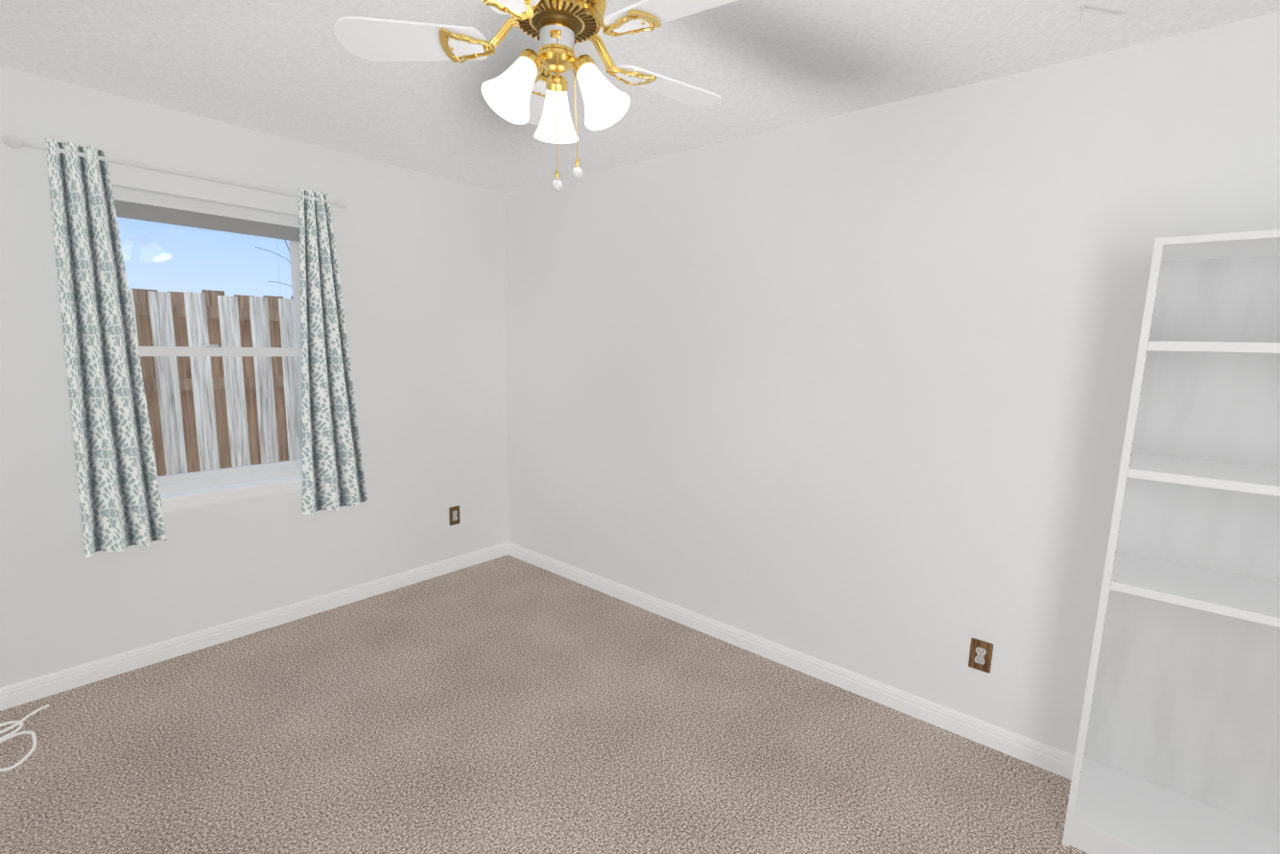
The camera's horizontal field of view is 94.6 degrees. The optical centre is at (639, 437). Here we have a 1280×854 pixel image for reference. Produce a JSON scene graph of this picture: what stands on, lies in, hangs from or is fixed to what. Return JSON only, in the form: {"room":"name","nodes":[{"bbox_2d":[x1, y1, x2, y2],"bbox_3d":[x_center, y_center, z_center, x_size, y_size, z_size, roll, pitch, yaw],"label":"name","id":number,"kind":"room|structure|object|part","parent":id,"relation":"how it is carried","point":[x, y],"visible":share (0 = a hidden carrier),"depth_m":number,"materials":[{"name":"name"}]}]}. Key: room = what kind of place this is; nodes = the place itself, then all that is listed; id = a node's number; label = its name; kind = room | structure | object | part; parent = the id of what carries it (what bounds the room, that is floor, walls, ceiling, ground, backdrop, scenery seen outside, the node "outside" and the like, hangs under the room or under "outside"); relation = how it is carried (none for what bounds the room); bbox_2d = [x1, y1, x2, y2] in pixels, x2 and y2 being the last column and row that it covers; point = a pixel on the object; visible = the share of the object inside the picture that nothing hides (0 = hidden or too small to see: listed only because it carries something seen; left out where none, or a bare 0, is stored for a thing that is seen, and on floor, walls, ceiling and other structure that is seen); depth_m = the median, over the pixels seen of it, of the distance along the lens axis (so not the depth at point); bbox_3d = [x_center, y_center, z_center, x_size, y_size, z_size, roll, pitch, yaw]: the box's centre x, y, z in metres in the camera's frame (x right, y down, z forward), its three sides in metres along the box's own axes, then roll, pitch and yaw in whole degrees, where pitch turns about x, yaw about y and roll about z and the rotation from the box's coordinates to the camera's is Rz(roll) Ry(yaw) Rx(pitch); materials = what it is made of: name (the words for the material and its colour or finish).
{"room":"empty bedroom","nodes":[
{"label":"empty bedroom","id":0,"kind":"room"},
{"bbox_2d":[0,66,508,687],"bbox_3d":[-1.875,-0.244,3.020,0.160,2.440,3.388,9,12,40],"label":"wall","id":1,"kind":"structure","parent":0,"point":[422,266],"depth_m":2.91,"materials":[{"name":"paint"}]},
{"bbox_2d":[1,134,367,557],"bbox_3d":[-1.915,-0.372,2.718,0.134,1.615,1.249,9,12,40],"label":"curtains","id":2,"kind":"object","parent":1,"relation":"hanging from","point":[120,501],"visible":1,"depth_m":2.46,"materials":[{"name":"white fabric"}]},
{"bbox_3d":[-1.918,-1.134,2.592,0.108,0.060,1.211,9,12,40],"label":"rod","id":3,"kind":"part","parent":2,"relation":"part of","materials":[{"name":"white"}]},
{"bbox_2d":[111,187,302,513],"bbox_3d":[-2.012,-0.383,2.788,0.175,1.400,1.005,9,12,40],"label":"window","id":4,"kind":"structure","parent":1,"relation":"in","point":[188,490],"depth_m":2.83,"materials":[{"name":"white plastic"}]},
{"bbox_2d":[0,542,507,711],"bbox_3d":[-1.843,0.928,3.143,0.013,0.089,2.775,9,12,40],"label":"baseboard","id":5,"kind":"structure","parent":1,"relation":"attached to","point":[38,687],"depth_m":2.88,"materials":[{"name":"white wood"}]},
{"bbox_2d":[449,505,459,525],"bbox_3d":[-1.201,0.506,3.830,0.008,0.120,0.074,9,12,40],"label":"electrical outlet","id":6,"kind":"object","parent":1,"relation":"attached to","point":[454,514],"visible":1,"depth_m":3.83,"materials":[{"name":"brown wood"}]},
{"bbox_2d":[0,554,1088,853],"bbox_3d":[-0.219,1.287,1.799,4.885,0.120,3.388,9,12,40],"label":"floor","id":7,"kind":"structure","parent":0,"point":[507,704],"depth_m":2.18,"materials":[{"name":"carpet"}]},
{"bbox_2d":[0,704,48,771],"bbox_3d":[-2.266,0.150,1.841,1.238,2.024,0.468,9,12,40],"label":"cords","id":8,"kind":"object","parent":7,"relation":"on","point":[14,734],"visible":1,"depth_m":2.20,"materials":[{"name":"white plastic"}]},
{"bbox_2d":[1062,229,1279,853],"bbox_3d":[1.753,0.397,1.573,0.800,1.805,0.370,9,12,40],"label":"bookcase","id":9,"kind":"object","parent":7,"relation":"on","point":[1177,751],"visible":1,"depth_m":1.79,"materials":[{"name":"white laminate"}]},
{"bbox_2d":[0,0,1279,193],"bbox_3d":[-0.155,-1.241,1.400,4.885,0.120,3.388,9,12,40],"label":"ceiling","id":10,"kind":"structure","parent":0,"point":[294,69],"depth_m":2.02,"materials":[{"name":"paint"}]},
{"bbox_2d":[334,0,737,190],"bbox_3d":[-0.170,-0.887,1.418,0.977,0.586,0.993,9,12,40],"label":"fan","id":11,"kind":"object","parent":10,"relation":"hanging from","point":[521,90],"visible":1,"depth_m":1.40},
{"bbox_2d":[1080,5,1085,21],"bbox_3d":[1.217,-1.164,1.625,0.011,0.034,0.023,9,12,40],"label":"ceiling hook","id":12,"kind":"object","parent":10,"relation":"attached to","point":[1081,15],"visible":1,"depth_m":1.62,"materials":[{"name":"white metal"}]},
{"bbox_2d":[504,11,1279,756],"bbox_3d":[0.872,-0.108,2.599,4.585,2.440,0.120,9,12,40],"label":"wall","id":13,"kind":"structure","parent":0,"point":[850,391],"depth_m":2.39,"materials":[{"name":"paint"}]},
{"bbox_2d":[507,542,1075,780],"bbox_3d":[0.681,1.041,2.832,4.272,0.089,0.013,9,12,40],"label":"baseboard","id":14,"kind":"structure","parent":13,"relation":"attached to","point":[1052,759],"depth_m":2.66,"materials":[{"name":"white"}]},
{"bbox_2d":[968,638,993,673],"bbox_3d":[1.306,0.836,2.267,0.074,0.120,0.008,9,12,40],"label":"electrical outlet","id":15,"kind":"object","parent":13,"relation":"attached to","point":[981,655],"visible":1,"depth_m":2.26,"materials":[{"name":"brown wood"}]},
{"label":"outside","id":16,"kind":"structure","parent":0,"visible":0},
{"bbox_3d":[-5.381,0.697,7.060,10.105,0.050,16.000,9,12,40],"label":"lawn","id":17,"kind":"structure","parent":16,"visible":0},
{"bbox_2d":[128,288,302,475],"bbox_3d":[-3.087,-0.147,5.400,0.128,2.248,8.655,9,12,40],"label":"fence","id":18,"kind":"object","parent":17,"relation":"on","point":[173,334],"depth_m":4.85,"materials":[{"name":"white wood"}]},
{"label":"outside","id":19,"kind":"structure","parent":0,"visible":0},
{"bbox_2d":[255,239,291,286],"bbox_3d":[-3.863,-1.942,6.416,0.208,1.358,0.639,9,12,40],"label":"tree","id":20,"kind":"object","parent":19,"point":[279,255],"depth_m":6.31,"materials":[{"name":"grey plant"}]}
]}

